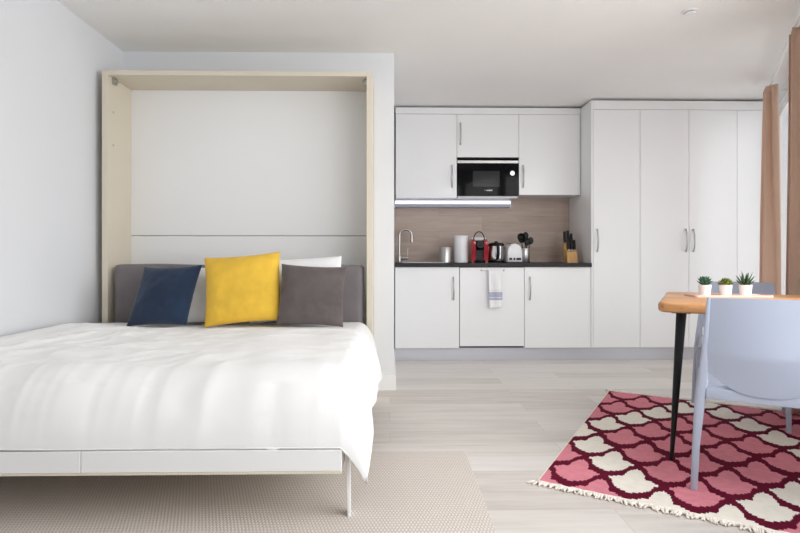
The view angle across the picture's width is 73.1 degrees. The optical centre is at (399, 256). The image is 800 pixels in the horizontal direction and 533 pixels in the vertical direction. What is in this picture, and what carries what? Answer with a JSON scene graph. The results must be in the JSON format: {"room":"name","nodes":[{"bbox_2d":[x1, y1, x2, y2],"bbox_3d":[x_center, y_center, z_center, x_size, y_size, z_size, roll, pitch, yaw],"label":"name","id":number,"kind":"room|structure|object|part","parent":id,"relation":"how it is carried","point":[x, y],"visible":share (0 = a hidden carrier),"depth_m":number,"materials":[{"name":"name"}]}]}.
{"room":"studio apartment","nodes":[
{"label":"studio apartment","id":0,"kind":"room"},
{"bbox_2d":[0,0,122,336],"bbox_3d":[-1.987,-0.256,1.188,0.120,2.425,8.690,0,0,-1],"label":"wall","id":1,"kind":"structure","parent":0,"point":[52,62],"depth_m":3.01,"materials":[{"name":"paint"}]},
{"bbox_2d":[123,51,393,374],"bbox_3d":[-1.025,-0.256,4.712,1.935,2.425,1.680,0,0,-1],"label":"wall","id":2,"kind":"structure","parent":0,"point":[381,65],"depth_m":3.89,"materials":[{"name":"paint"}]},
{"bbox_2d":[378,349,395,389],"bbox_3d":[-0.116,0.902,4.434,0.156,0.110,1.119,0,0,-1],"label":"baseboard","id":3,"kind":"structure","parent":2,"relation":"attached to","point":[388,382],"depth_m":3.88,"materials":[{"name":"paint"}]},
{"bbox_2d":[394,115,394,348],"bbox_3d":[2.060,-0.256,5.669,4.270,2.425,0.120,0,0,-1],"label":"wall","id":4,"kind":"structure","parent":0,"point":[394,115],"depth_m":5.57,"materials":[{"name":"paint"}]},
{"bbox_2d":[395,114,456,198],"bbox_3d":[0.251,-0.979,5.380,0.592,0.811,0.381,0,0,-1],"label":"upper cabinet","id":5,"kind":"object","parent":4,"relation":"attached to","point":[425,144],"visible":0.96,"depth_m":5.22,"materials":[{"name":"white paint"}]},
{"bbox_2d":[395,199,510,207],"bbox_3d":[0.524,-0.532,5.401,1.156,0.082,0.088,0,0,-1],"label":"strip light","id":6,"kind":"object","parent":5,"relation":"attached to","point":[399,203],"visible":1,"depth_m":5.37,"materials":[{"name":"white plastic"}]},
{"bbox_2d":[395,201,509,203],"bbox_3d":[0.525,-0.543,5.400,1.145,0.030,0.078,0,0,-1],"label":"diffuser","id":7,"kind":"object","parent":6,"relation":"attached to","point":[396,202],"depth_m":5.36,"materials":[{"name":"white plastic"}]},
{"bbox_2d":[395,107,579,118],"bbox_3d":[0.853,-1.417,5.410,1.798,0.062,0.343,0,0,-1],"label":"board","id":8,"kind":"object","parent":5,"relation":"on","point":[399,110],"visible":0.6,"depth_m":5.24,"materials":[{"name":"white paint"}]},
{"bbox_2d":[394,194,568,261],"bbox_3d":[0.846,-0.276,5.579,1.807,0.734,0.014,0,0,-1],"label":"backsplash","id":9,"kind":"structure","parent":4,"relation":"attached to","point":[545,221],"depth_m":5.57,"materials":[{"name":"beige wood"}]},
{"bbox_2d":[457,114,518,157],"bbox_3d":[0.850,-1.175,5.391,0.601,0.417,0.381,0,0,-1],"label":"upper cabinet","id":10,"kind":"object","parent":4,"relation":"attached to","point":[478,135],"visible":0.92,"depth_m":5.24,"materials":[{"name":"white paint"}]},
{"bbox_3d":[0.587,-1.193,5.214,0.018,0.217,0.037,0,0,-1],"label":"handle","id":11,"kind":"part","parent":10,"relation":"part of","materials":[{"name":"metal"}]},
{"bbox_2d":[456,158,518,200],"bbox_3d":[0.850,-0.767,5.391,0.595,0.388,0.352,0,0,-1],"label":"microwave","id":12,"kind":"object","parent":10,"relation":"attached to","point":[477,178],"visible":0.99,"depth_m":5.23,"materials":[{"name":"black glass"}]},
{"bbox_2d":[517,115,579,198],"bbox_3d":[1.452,-0.994,5.402,0.598,0.781,0.381,0,0,-1],"label":"upper cabinet","id":13,"kind":"object","parent":4,"relation":"attached to","point":[549,145],"visible":0.97,"depth_m":5.25,"materials":[{"name":"white paint"}]},
{"bbox_2d":[57,0,799,114],"bbox_3d":[1.077,-1.518,1.265,6.400,0.100,8.890,0,0,-1],"label":"ceiling","id":14,"kind":"structure","parent":0,"point":[448,53],"depth_m":3.66,"materials":[{"name":"paint"}]},
{"bbox_2d":[681,8,698,15],"bbox_3d":[1.731,-1.458,3.223,0.094,0.018,0.094,0,0,-1],"label":"sprinkler","id":15,"kind":"object","parent":14,"relation":"attached to","point":[690,11],"visible":1,"depth_m":3.20,"materials":[{"name":"paint"}]},
{"bbox_2d":[372,359,781,532],"bbox_3d":[1.077,1.007,1.265,6.400,0.100,8.890,0,0,-1],"label":"floor","id":16,"kind":"structure","parent":0,"point":[511,419],"depth_m":3.12,"materials":[{"name":"grey wood"}]},
{"bbox_2d":[0,70,373,516],"bbox_3d":[-1.036,-0.122,2.863,1.738,2.158,2.013,0,0,-1],"label":"bed","id":17,"kind":"object","parent":16,"relation":"on","point":[197,166],"visible":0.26,"depth_m":3.79,"materials":[{"name":"beige laminate"}]},
{"bbox_3d":[-1.467,0.706,1.873,0.736,0.074,0.050,0,0,-1],"label":"foot rail","id":18,"kind":"part","parent":17,"relation":"part of","materials":[{"name":"white wood"}]},
{"bbox_3d":[-1.901,-0.122,3.662,0.038,2.158,0.383,0,0,-1],"label":"panel","id":19,"kind":"part","parent":17,"relation":"part of","materials":[{"name":"beige laminate"}]},
{"bbox_3d":[-1.033,0.748,2.629,1.632,0.009,1.545,0,0,-1],"label":"panel","id":20,"kind":"part","parent":17,"relation":"part of","materials":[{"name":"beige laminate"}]},
{"bbox_3d":[-0.650,0.706,1.888,0.894,0.074,0.050,0,0,-1],"label":"foot rail","id":21,"kind":"part","parent":17,"relation":"part of","materials":[{"name":"white wood"}]},
{"bbox_3d":[-1.051,-1.186,3.678,1.662,0.030,0.383,0,0,-1],"label":"panel","id":22,"kind":"part","parent":17,"relation":"part of","materials":[{"name":"beige laminate"}]},
{"bbox_3d":[-1.047,0.275,3.547,1.622,0.464,0.116,0,0,-1],"label":"headboard","id":23,"kind":"part","parent":17,"relation":"part of","materials":[{"name":"grey fabric"}]},
{"bbox_3d":[-1.054,0.380,3.809,1.662,1.054,0.020,0,0,-1],"label":"panel","id":24,"kind":"part","parent":17,"relation":"part of","materials":[{"name":"grey fabric"}]},
{"bbox_3d":[-1.054,-0.661,3.809,1.662,1.020,0.020,0,0,-1],"label":"panel","id":25,"kind":"part","parent":17,"relation":"part of","materials":[{"name":"white wood"}]},
{"bbox_3d":[-0.192,0.808,1.994,0.019,0.282,0.045,0,0,-1],"label":"leg","id":26,"kind":"part","parent":17,"relation":"part of","materials":[{"name":"silver metal"}]},
{"bbox_3d":[-0.201,-0.122,3.693,0.038,2.158,0.383,0,0,-1],"label":"panel","id":27,"kind":"part","parent":17,"relation":"part of","materials":[{"name":"beige laminate"}]},
{"bbox_3d":[-1.034,0.622,2.691,1.572,0.241,1.500,0,0,-1],"label":"mattress","id":28,"kind":"object","parent":17,"relation":"on","visible":0},
{"bbox_2d":[0,322,381,483],"bbox_3d":[-1.008,0.575,2.654,1.829,0.432,1.596,0,0,-1],"label":"duvet","id":29,"kind":"object","parent":28,"relation":"on","point":[241,385],"visible":0.97,"depth_m":1.95,"materials":[{"name":"white fabric"}]},
{"bbox_2d":[127,265,201,325],"bbox_3d":[-1.395,0.227,3.205,0.384,0.359,0.191,0,0,6],"label":"cushion","id":30,"kind":"object","parent":29,"relation":"on","point":[164,295],"visible":1,"depth_m":3.15,"materials":[{"name":"blue fabric"}]},
{"bbox_2d":[187,268,205,322],"bbox_3d":[-1.248,0.234,3.372,0.591,0.350,0.199,0,0,-1],"label":"pillow","id":31,"kind":"object","parent":29,"relation":"on","point":[197,311],"visible":0.12,"depth_m":3.29,"materials":[{"name":"white fabric"}]},
{"bbox_2d":[204,252,279,326],"bbox_3d":[-0.935,0.188,3.219,0.491,0.442,0.206,0,0,-1],"label":"cushion","id":32,"kind":"object","parent":29,"relation":"on","point":[242,288],"visible":0.99,"depth_m":3.16,"materials":[{"name":"yellow fabric"}]},
{"bbox_2d":[250,256,341,322],"bbox_3d":[-0.648,0.202,3.382,0.586,0.416,0.184,0,0,-1],"label":"pillow","id":33,"kind":"object","parent":29,"relation":"on","point":[326,261],"visible":0.15,"depth_m":3.40,"materials":[{"name":"white fabric"}]},
{"bbox_2d":[276,264,345,326],"bbox_3d":[-0.521,0.225,3.200,0.390,0.369,0.190,0,0,-1],"label":"cushion","id":34,"kind":"object","parent":29,"relation":"on","point":[309,295],"visible":1,"depth_m":3.15,"materials":[{"name":"grey fabric"}]},
{"bbox_2d":[0,451,495,532],"bbox_3d":[-0.780,0.952,1.928,2.222,0.009,1.385,0,0,-1],"label":"area rug","id":35,"kind":"object","parent":16,"relation":"on","point":[417,491],"visible":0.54,"depth_m":2.09,"materials":[{"name":"beige carpet"}]},
{"bbox_2d":[395,267,458,347],"bbox_3d":[0.244,0.463,5.242,0.589,0.744,0.656,0,0,-1],"label":"base cabinet","id":36,"kind":"object","parent":16,"relation":"on","point":[426,298],"visible":0.98,"depth_m":4.95,"materials":[{"name":"white paint"}]},
{"bbox_3d":[0.491,0.289,4.937,0.018,0.217,0.037,0,0,-1],"label":"handle","id":37,"kind":"part","parent":36,"relation":"part of","materials":[{"name":"metal"}]},
{"bbox_2d":[459,267,523,347],"bbox_3d":[0.839,0.464,5.262,0.593,0.742,0.609,0,0,-1],"label":"dishwasher","id":38,"kind":"object","parent":16,"relation":"on","point":[480,326],"visible":0.89,"depth_m":4.96,"materials":[{"name":"white paint"}]},
{"bbox_3d":[0.850,0.121,4.943,0.224,0.018,0.029,0,0,-1],"label":"towel rail","id":39,"kind":"object","parent":38,"relation":"attached to","visible":0},
{"bbox_2d":[488,270,502,307],"bbox_3d":[0.872,0.290,4.922,0.135,0.352,0.041,0,0,-1],"label":"tea towel","id":40,"kind":"object","parent":39,"relation":"hanging from","point":[495,277],"visible":1,"depth_m":4.92,"materials":[{"name":"fabric"}]},
{"bbox_2d":[395,347,693,359],"bbox_3d":[1.725,0.897,5.037,3.544,0.120,0.018,0,0,-1],"label":"plinth","id":41,"kind":"object","parent":16,"relation":"on","point":[487,353],"visible":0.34,"depth_m":5.02,"materials":[{"name":"metal"}]},
{"bbox_2d":[523,267,590,347],"bbox_3d":[1.447,0.463,5.265,0.614,0.744,0.656,0,0,-1],"label":"base cabinet","id":42,"kind":"object","parent":16,"relation":"on","point":[557,300],"visible":0.92,"depth_m":4.97,"materials":[{"name":"white paint"}]},
{"bbox_2d":[394,262,591,266],"bbox_3d":[0.852,0.073,5.256,1.807,0.036,0.629,0,0,-1],"label":"countertop","id":43,"kind":"structure","parent":42,"relation":"on","point":[396,264],"depth_m":4.94,"materials":[{"name":"black stone"}]},
{"bbox_2d":[397,228,412,261],"bbox_3d":[0.051,-0.116,5.402,0.162,0.341,0.048,0,0,-1],"label":"tap","id":44,"kind":"object","parent":43,"relation":"on","point":[400,257],"visible":0.97,"depth_m":5.39,"materials":[{"name":"metal"}]},
{"bbox_3d":[0.045,-0.031,5.402,0.073,0.118,0.035,0,0,-1],"label":"lever","id":45,"kind":"part","parent":44,"relation":"part of","materials":[{"name":"metal"}]},
{"bbox_2d":[401,262,445,262],"bbox_3d":[0.218,0.125,5.260,0.410,0.150,0.410,0,0,-1],"label":"sink","id":46,"kind":"object","parent":43,"relation":"in","point":[401,262],"visible":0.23,"depth_m":5.05,"materials":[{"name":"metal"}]},
{"bbox_2d":[439,247,450,262],"bbox_3d":[0.438,-0.021,5.209,0.116,0.150,0.116,0,0,-1],"label":"steel pot","id":47,"kind":"object","parent":43,"relation":"on","point":[444,252],"visible":0.86,"depth_m":5.16,"materials":[{"name":"silver metal"}]},
{"bbox_2d":[454,236,467,262],"bbox_3d":[0.590,-0.076,5.232,0.136,0.260,0.136,0,0,-1],"label":"canister","id":48,"kind":"object","parent":43,"relation":"on","point":[460,242],"visible":1,"depth_m":5.18,"materials":[{"name":"white plastic"}]},
{"bbox_2d":[469,231,487,262],"bbox_3d":[0.766,-0.097,5.238,0.167,0.303,0.295,0,0,-1],"label":"coffee machine","id":49,"kind":"object","parent":43,"relation":"on","point":[478,246],"visible":1,"depth_m":5.17,"materials":[{"name":"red plastic"}]},
{"bbox_3d":[0.778,-0.071,5.356,0.138,0.250,0.058,0,0,-1],"label":"water tank","id":50,"kind":"part","parent":49,"relation":"part of","materials":[{"name":"white plastic"}]},
{"bbox_2d":[475,260,484,262],"bbox_3d":[0.763,0.042,5.140,0.100,0.025,0.100,0,0,-1],"label":"drip tray","id":51,"kind":"object","parent":49,"relation":"on","point":[476,261],"depth_m":5.10,"materials":[{"name":"black plastic"}]},
{"bbox_2d":[488,241,505,262],"bbox_3d":[0.922,-0.049,5.199,0.162,0.206,0.192,0,0,36],"label":"kettle","id":52,"kind":"object","parent":43,"relation":"on","point":[496,250],"visible":1,"depth_m":5.16,"materials":[{"name":"silver metal"}]},
{"bbox_3d":[0.929,-0.128,5.218,0.151,0.048,0.151,0,0,-1],"label":"lid","id":53,"kind":"part","parent":52,"relation":"part of","materials":[{"name":"black plastic"}]},
{"bbox_3d":[0.926,-0.052,5.114,0.033,0.158,0.069,0,0,-1],"label":"handle","id":54,"kind":"part","parent":52,"relation":"part of","materials":[{"name":"black plastic"}]},
{"bbox_2d":[504,243,521,262],"bbox_3d":[1.086,-0.038,5.231,0.142,0.184,0.260,0,0,-1],"label":"toaster","id":55,"kind":"object","parent":43,"relation":"on","point":[513,251],"visible":0.96,"depth_m":5.11,"materials":[{"name":"white plastic"}]},
{"bbox_2d":[521,248,529,262],"bbox_3d":[1.206,-0.015,5.223,0.094,0.138,0.094,0,0,-1],"label":"pot","id":56,"kind":"object","parent":43,"relation":"on","point":[525,251],"visible":0.75,"depth_m":5.18,"materials":[{"name":"metal"}]},
{"bbox_2d":[517,233,525,247],"bbox_3d":[1.171,-0.092,5.222,0.080,0.278,0.041,0,0,-1],"label":"ladle","id":57,"kind":"object","parent":56,"relation":"in","point":[521,237],"visible":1,"depth_m":5.23,"materials":[{"name":"black plastic"}]},
{"bbox_2d":[524,238,529,247],"bbox_3d":[1.221,-0.067,5.192,0.052,0.227,0.036,0,0,-1],"label":"server","id":58,"kind":"object","parent":56,"relation":"in","point":[526,242],"visible":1,"depth_m":5.19,"materials":[{"name":"black plastic"}]},
{"bbox_2d":[562,243,577,262],"bbox_3d":[1.642,-0.041,5.216,0.100,0.190,0.160,0,0,-1],"label":"knife block","id":59,"kind":"object","parent":43,"relation":"on","point":[568,256],"visible":0.91,"depth_m":5.16,"materials":[{"name":"brown wood"}]},
{"bbox_2d":[563,231,565,242],"bbox_3d":[1.609,-0.190,5.268,0.022,0.121,0.040,0,0,-1],"label":"knife","id":60,"kind":"object","parent":59,"relation":"on","point":[564,232],"visible":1,"depth_m":5.26,"materials":[{"name":"black plastic"}]},
{"bbox_2d":[567,240,569,250],"bbox_3d":[1.620,-0.113,5.198,0.022,0.106,0.038,0,0,-1],"label":"knife","id":61,"kind":"object","parent":59,"relation":"in","point":[568,241],"visible":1,"depth_m":5.19,"materials":[{"name":"black plastic"}]},
{"bbox_2d":[570,239,572,250],"bbox_3d":[1.650,-0.118,5.199,0.022,0.116,0.040,0,0,-1],"label":"knife","id":62,"kind":"object","parent":59,"relation":"in","point":[571,240],"visible":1,"depth_m":5.19,"materials":[{"name":"black plastic"}]},
{"bbox_2d":[573,240,575,250],"bbox_3d":[1.678,-0.113,5.199,0.022,0.106,0.038,0,0,-1],"label":"knife","id":63,"kind":"object","parent":59,"relation":"in","point":[574,242],"visible":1,"depth_m":5.19,"materials":[{"name":"black plastic"}]},
{"bbox_2d":[569,100,639,347],"bbox_3d":[1.984,-0.303,5.277,0.454,2.281,0.660,0,0,-1],"label":"tall cabinet","id":64,"kind":"object","parent":16,"relation":"on","point":[616,133],"depth_m":4.98,"materials":[{"name":"white paint"}]},
{"bbox_3d":[1.766,-0.303,5.290,0.018,2.281,0.626,0,0,-1],"label":"end panel","id":65,"kind":"part","parent":64,"relation":"part of","materials":[{"name":"white wood"}]},
{"bbox_3d":[1.818,-0.153,4.962,0.018,0.217,0.037,0,0,-1],"label":"handle","id":66,"kind":"part","parent":64,"relation":"part of","materials":[{"name":"metal"}]},
{"bbox_2d":[593,100,762,109],"bbox_3d":[2.624,-1.403,5.304,1.696,0.081,0.621,0,0,-1],"label":"board","id":67,"kind":"object","parent":64,"relation":"on","point":[597,104],"visible":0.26,"depth_m":4.99,"materials":[{"name":"white paint"}]},
{"bbox_2d":[526,389,799,532],"bbox_3d":[1.519,0.949,2.776,1.209,0.017,1.869,0,0,30],"label":"rug","id":68,"kind":"object","parent":16,"relation":"on","point":[749,471],"visible":0.94,"depth_m":2.51,"materials":[{"name":"red fabric"}]},
{"bbox_2d":[658,292,799,460],"bbox_3d":[1.734,0.578,2.679,0.786,0.742,0.879,0,0,29],"label":"dining table","id":69,"kind":"object","parent":68,"relation":"on","point":[672,302],"visible":0.55,"depth_m":2.52,"materials":[{"name":"brown wood"}]},
{"bbox_3d":[1.319,0.602,2.540,0.088,0.694,0.102,0,0,29],"label":"leg","id":70,"kind":"part","parent":69,"relation":"part of","materials":[{"name":"black metal"}]},
{"bbox_2d":[684,294,773,297],"bbox_3d":[1.718,0.202,2.829,0.400,0.010,0.130,0,0,3],"label":"tray","id":71,"kind":"object","parent":69,"relation":"on","point":[690,295],"visible":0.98,"depth_m":2.77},
{"bbox_2d":[697,276,712,294],"bbox_3d":[1.589,0.150,2.819,0.076,0.102,0.077,0,0,44],"label":"potted plant","id":72,"kind":"object","parent":71,"relation":"on","point":[704,288],"visible":0.98,"depth_m":2.80,"materials":[{"name":"green plant"}]},
{"bbox_3d":[1.590,0.172,2.818,0.063,0.056,0.063,0,0,44],"label":"pot","id":73,"kind":"part","parent":72,"relation":"part of","materials":[{"name":"white ceramic"}]},
{"bbox_2d":[717,278,733,294],"bbox_3d":[1.697,0.153,2.817,0.075,0.095,0.074,0,0,16],"label":"potted plant","id":74,"kind":"object","parent":71,"relation":"on","point":[725,287],"visible":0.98,"depth_m":2.80,"materials":[{"name":"green plant"}]},
{"bbox_3d":[1.698,0.172,2.817,0.063,0.056,0.063,0,0,16],"label":"pot","id":75,"kind":"part","parent":74,"relation":"part of","materials":[{"name":"white ceramic"}]},
{"bbox_2d":[736,270,754,294],"bbox_3d":[1.803,0.136,2.816,0.091,0.130,0.086,0,0,-3],"label":"potted plant","id":76,"kind":"object","parent":71,"relation":"on","point":[745,287],"visible":0.97,"depth_m":2.80,"materials":[{"name":"green plant"}]},
{"bbox_3d":[1.801,0.172,2.816,0.063,0.056,0.063,0,0,-21],"label":"pot","id":77,"kind":"part","parent":76,"relation":"part of","materials":[{"name":"white ceramic"}]},
{"bbox_2d":[691,281,791,432],"bbox_3d":[2.037,0.553,3.242,0.511,0.791,0.526,0,0,29],"label":"dining chair","id":78,"kind":"object","parent":68,"relation":"on","point":[758,287],"visible":0.16,"depth_m":3.41,"materials":[{"name":"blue plastic"}]},
{"bbox_3d":[1.946,0.554,3.531,0.070,0.789,0.083,0,0,29],"label":"leg","id":79,"kind":"part","parent":78,"relation":"part of","materials":[{"name":"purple plastic"}]},
{"bbox_3d":[1.744,0.735,3.140,0.040,0.428,0.064,0,0,29],"label":"leg","id":80,"kind":"part","parent":78,"relation":"part of","materials":[{"name":"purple plastic"}]},
{"bbox_3d":[2.029,0.523,3.226,0.434,0.028,0.455,0,0,29],"label":"seat","id":81,"kind":"part","parent":78,"relation":"part of","materials":[{"name":"grey plastic"}]},
{"bbox_3d":[2.149,0.347,3.444,0.416,0.379,0.063,0,0,29],"label":"backrest","id":82,"kind":"part","parent":78,"relation":"part of","materials":[{"name":"grey plastic"}]},
{"bbox_3d":[2.319,0.554,3.315,0.048,0.789,0.103,0,0,-16],"label":"leg","id":83,"kind":"part","parent":78,"relation":"part of","materials":[{"name":"grey plastic"}]},
{"bbox_3d":[2.107,0.735,2.940,0.040,0.428,0.064,0,0,29],"label":"leg","id":84,"kind":"part","parent":78,"relation":"part of","materials":[{"name":"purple plastic"}]},
{"bbox_2d":[690,297,799,490],"bbox_3d":[1.500,0.553,2.246,0.511,0.791,0.526,0,0,29],"label":"dining chair","id":85,"kind":"object","parent":68,"relation":"on","point":[751,347],"visible":1,"depth_m":2.06,"materials":[{"name":"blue plastic"}]},
{"bbox_3d":[1.206,0.554,2.170,0.070,0.789,0.083,0,0,29],"label":"leg","id":86,"kind":"part","parent":85,"relation":"part of","materials":[{"name":"purple plastic"}]},
{"bbox_3d":[1.509,0.523,2.262,0.434,0.028,0.455,0,0,29],"label":"seat","id":87,"kind":"part","parent":85,"relation":"part of","materials":[{"name":"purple plastic"}]},
{"bbox_3d":[1.388,0.347,2.043,0.416,0.379,0.063,0,0,29],"label":"backrest","id":88,"kind":"part","parent":85,"relation":"part of","materials":[{"name":"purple plastic"}]},
{"bbox_2d":[640,110,736,346],"bbox_3d":[2.665,-0.264,5.287,0.904,2.197,0.656,0,0,-1],"label":"tall cabinet","id":89,"kind":"object","parent":16,"relation":"on","point":[688,158],"visible":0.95,"depth_m":5.00,"materials":[{"name":"white paint"}]},
{"bbox_3d":[2.445,-0.263,5.001,0.452,2.195,0.019,0,0,-1],"label":"door","id":90,"kind":"part","parent":89,"relation":"part of","materials":[{"name":"white paint"}]},
{"bbox_3d":[2.643,-0.153,4.977,0.018,0.217,0.037,0,0,-1],"label":"handle","id":91,"kind":"part","parent":89,"relation":"part of","materials":[{"name":"metal"}]},
{"bbox_3d":[2.713,-0.153,4.978,0.018,0.217,0.037,0,0,-1],"label":"handle","id":92,"kind":"part","parent":89,"relation":"part of","materials":[{"name":"metal"}]},
{"bbox_3d":[2.898,-0.263,5.009,0.448,2.195,0.019,0,0,-1],"label":"door","id":93,"kind":"part","parent":89,"relation":"part of","materials":[{"name":"white paint"}]},
{"bbox_2d":[737,110,762,281],"bbox_3d":[3.302,-0.263,5.018,0.352,2.195,0.019,0,0,-1],"label":"filler panel","id":94,"kind":"object","parent":89,"relation":"attached to","point":[749,122],"visible":0.34,"depth_m":5.01,"materials":[{"name":"white paint"}]},
{"bbox_2d":[779,77,787,292],"bbox_3d":[2.281,-0.256,2.649,0.160,2.425,6.550,0,0,29],"label":"wall","id":95,"kind":"structure","parent":0,"point":[781,94],"depth_m":4.95,"materials":[{"name":"paint"}]},
{"bbox_2d":[769,10,799,294],"bbox_3d":[2.670,-0.253,3.606,0.194,2.300,3.200,0,0,29],"label":"window","id":96,"kind":"structure","parent":95,"relation":"in","point":[783,107],"depth_m":4.88,"materials":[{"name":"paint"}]},
{"bbox_2d":[759,84,780,294],"bbox_3d":[3.004,-0.215,4.391,0.156,2.305,0.270,0,0,29],"label":"curtain","id":97,"kind":"object","parent":96,"relation":"hanging from","point":[770,197],"visible":0.69,"depth_m":4.32,"materials":[{"name":"beige fabric"}]},
{"bbox_3d":[2.515,-1.383,3.383,0.138,0.040,2.660,0,0,29],"label":"curtain rail","id":98,"kind":"part","parent":96,"relation":"part of","materials":[{"name":"white metal"}]},
{"bbox_2d":[785,26,799,414],"bbox_3d":[2.409,-0.215,3.283,0.118,2.305,0.253,0,0,29],"label":"curtain","id":99,"kind":"object","parent":96,"relation":"hanging from","point":[793,171],"visible":0.67,"depth_m":3.22,"materials":[{"name":"beige fabric"}]}
]}

